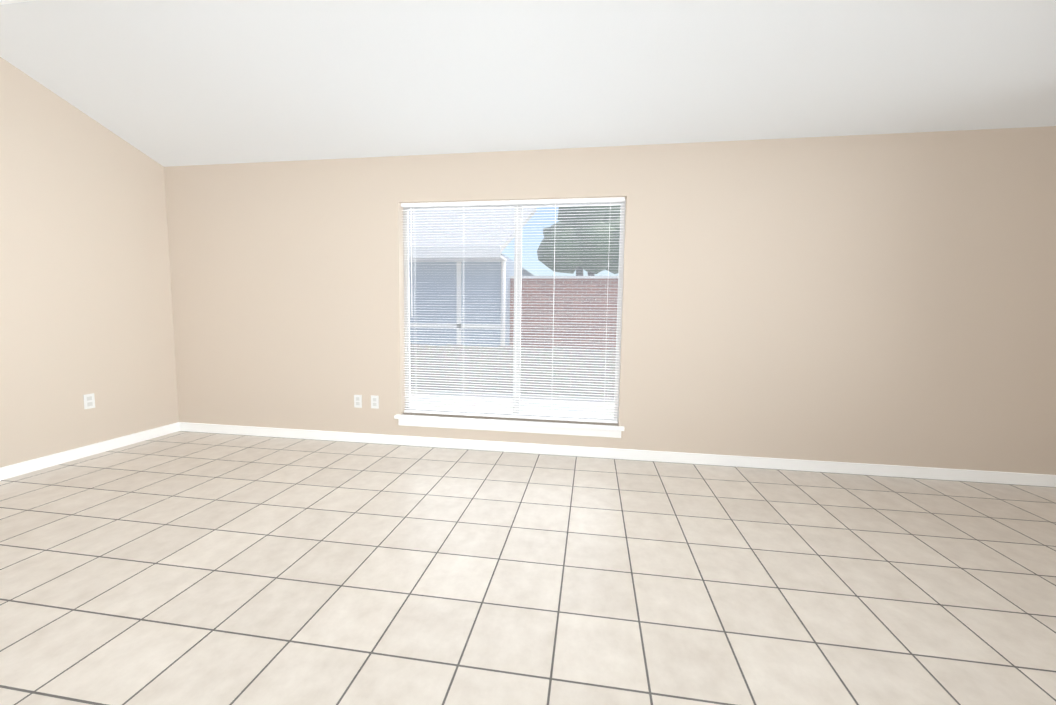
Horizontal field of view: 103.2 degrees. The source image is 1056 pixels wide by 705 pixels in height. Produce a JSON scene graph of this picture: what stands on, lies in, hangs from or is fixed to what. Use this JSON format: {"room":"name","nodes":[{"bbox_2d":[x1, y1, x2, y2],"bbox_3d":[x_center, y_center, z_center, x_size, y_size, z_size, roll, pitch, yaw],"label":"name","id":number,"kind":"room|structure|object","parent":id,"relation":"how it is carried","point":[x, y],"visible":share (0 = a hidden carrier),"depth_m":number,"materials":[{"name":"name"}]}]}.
{"room":"empty living room","nodes":[
{"label":"empty living room","id":0,"kind":"room"},
{"bbox_2d":[0,57,178,467],"bbox_3d":[-3.460,-0.650,3.322,0.120,2.901,1.470,2,5,9],"label":"wall","id":1,"kind":"structure","parent":0,"point":[85,296],"depth_m":3.17,"materials":[{"name":"beige paint"}]},
{"bbox_2d":[83,393,94,408],"bbox_3d":[-3.431,0.382,3.275,0.008,0.115,0.070,2,5,9],"label":"outlet","id":2,"kind":"object","parent":1,"relation":"attached to","point":[89,401],"visible":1,"depth_m":3.27,"materials":[{"name":"white plastic"}]},
{"bbox_2d":[0,422,179,480],"bbox_3d":[-3.430,0.763,3.332,0.013,0.085,1.283,2,5,9],"label":"baseboard","id":3,"kind":"structure","parent":1,"relation":"attached to","point":[40,463],"depth_m":3.23,"materials":[{"name":"white paint"}]},
{"bbox_2d":[0,431,1055,704],"bbox_3d":[-2.503,1.168,-0.045,11.860,0.100,8.120,2,5,9],"label":"floor","id":4,"kind":"structure","parent":0,"point":[182,567],"depth_m":1.81,"materials":[{"name":"tile"}]},
{"bbox_2d":[0,0,1055,166],"bbox_3d":[-0.920,-1.644,-0.530,8.740,0.856,8.120,2,5,9],"label":"ceiling","id":5,"kind":"structure","parent":0,"point":[166,83],"depth_m":2.60,"materials":[{"name":"white paint"}]},
{"bbox_2d":[164,126,1055,474],"bbox_3d":[-0.339,-0.412,3.528,8.740,2.480,0.160,2,5,9],"label":"wall","id":6,"kind":"structure","parent":0,"point":[882,298],"depth_m":3.16,"materials":[{"name":"beige paint"}]},
{"bbox_2d":[354,395,361,407],"bbox_3d":[-1.501,0.430,3.693,0.070,0.114,0.008,2,5,9],"label":"outlet","id":7,"kind":"object","parent":6,"relation":"attached to","point":[357,401],"visible":1,"depth_m":3.69,"materials":[{"name":"white plastic"}]},
{"bbox_2d":[371,395,378,408],"bbox_3d":[-1.343,0.434,3.670,0.070,0.114,0.008,2,5,9],"label":"outlet","id":8,"kind":"object","parent":6,"relation":"attached to","point":[375,402],"visible":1,"depth_m":3.67,"materials":[{"name":"white plastic"}]},
{"bbox_2d":[394,412,623,437],"bbox_3d":[-0.185,0.611,3.531,1.940,0.095,0.140,2,5,9],"label":"window sill","id":9,"kind":"structure","parent":6,"relation":"attached to","point":[598,429],"depth_m":3.48,"materials":[{"name":"white paint"}]},
{"bbox_2d":[403,199,625,422],"bbox_3d":[-0.158,-0.340,3.536,1.860,1.800,0.040,2,5,9],"label":"window","id":10,"kind":"structure","parent":6,"relation":"in","point":[518,282],"depth_m":3.52,"materials":[{"name":"white plastic"}]},
{"bbox_2d":[401,197,624,422],"bbox_3d":[-0.168,-0.339,3.468,1.840,1.786,0.044,2,5,9],"label":"window blinds","id":11,"kind":"object","parent":10,"relation":"attached to","point":[542,201],"visible":0.88,"depth_m":3.47,"materials":[{"name":"white plastic"}]},
{"bbox_2d":[180,422,1055,486],"bbox_3d":[0.248,0.805,3.453,7.250,0.085,0.016,2,5,9],"label":"baseboard","id":12,"kind":"structure","parent":6,"relation":"attached to","point":[1046,480],"depth_m":3.34,"materials":[{"name":"white paint"}]},
{"label":"outside","id":13,"kind":"structure","parent":0,"visible":0},
{"bbox_2d":[411,372,613,417],"bbox_3d":[1.041,-0.486,20.962,55.000,0.100,34.590,2,5,9],"label":"ground","id":14,"kind":"structure","parent":13,"point":[484,394],"depth_m":6.20,"materials":[{"name":"white concrete"}]},
{"bbox_2d":[410,343,615,397],"bbox_3d":[0.397,0.304,6.847,18.000,0.789,0.080,2,5,9],"label":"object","id":15,"kind":"structure","parent":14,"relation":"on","point":[508,362],"depth_m":6.91,"materials":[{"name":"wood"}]},
{"bbox_2d":[409,207,617,371],"bbox_3d":[0.403,-2.052,11.462,21.500,4.669,6.630,2,5,9],"label":"house","id":16,"kind":"structure","parent":14,"relation":"on","point":[471,272],"depth_m":9.35,"materials":[{"name":"brick"}]},
{"bbox_2d":[537,205,620,275],"bbox_3d":[2.437,-2.704,14.199,3.692,5.564,8.047,2,5,9],"label":"trees","id":17,"kind":"object","parent":14,"relation":"on","point":[573,264],"depth_m":10.77,"materials":[{"name":"green plant"}]}
]}

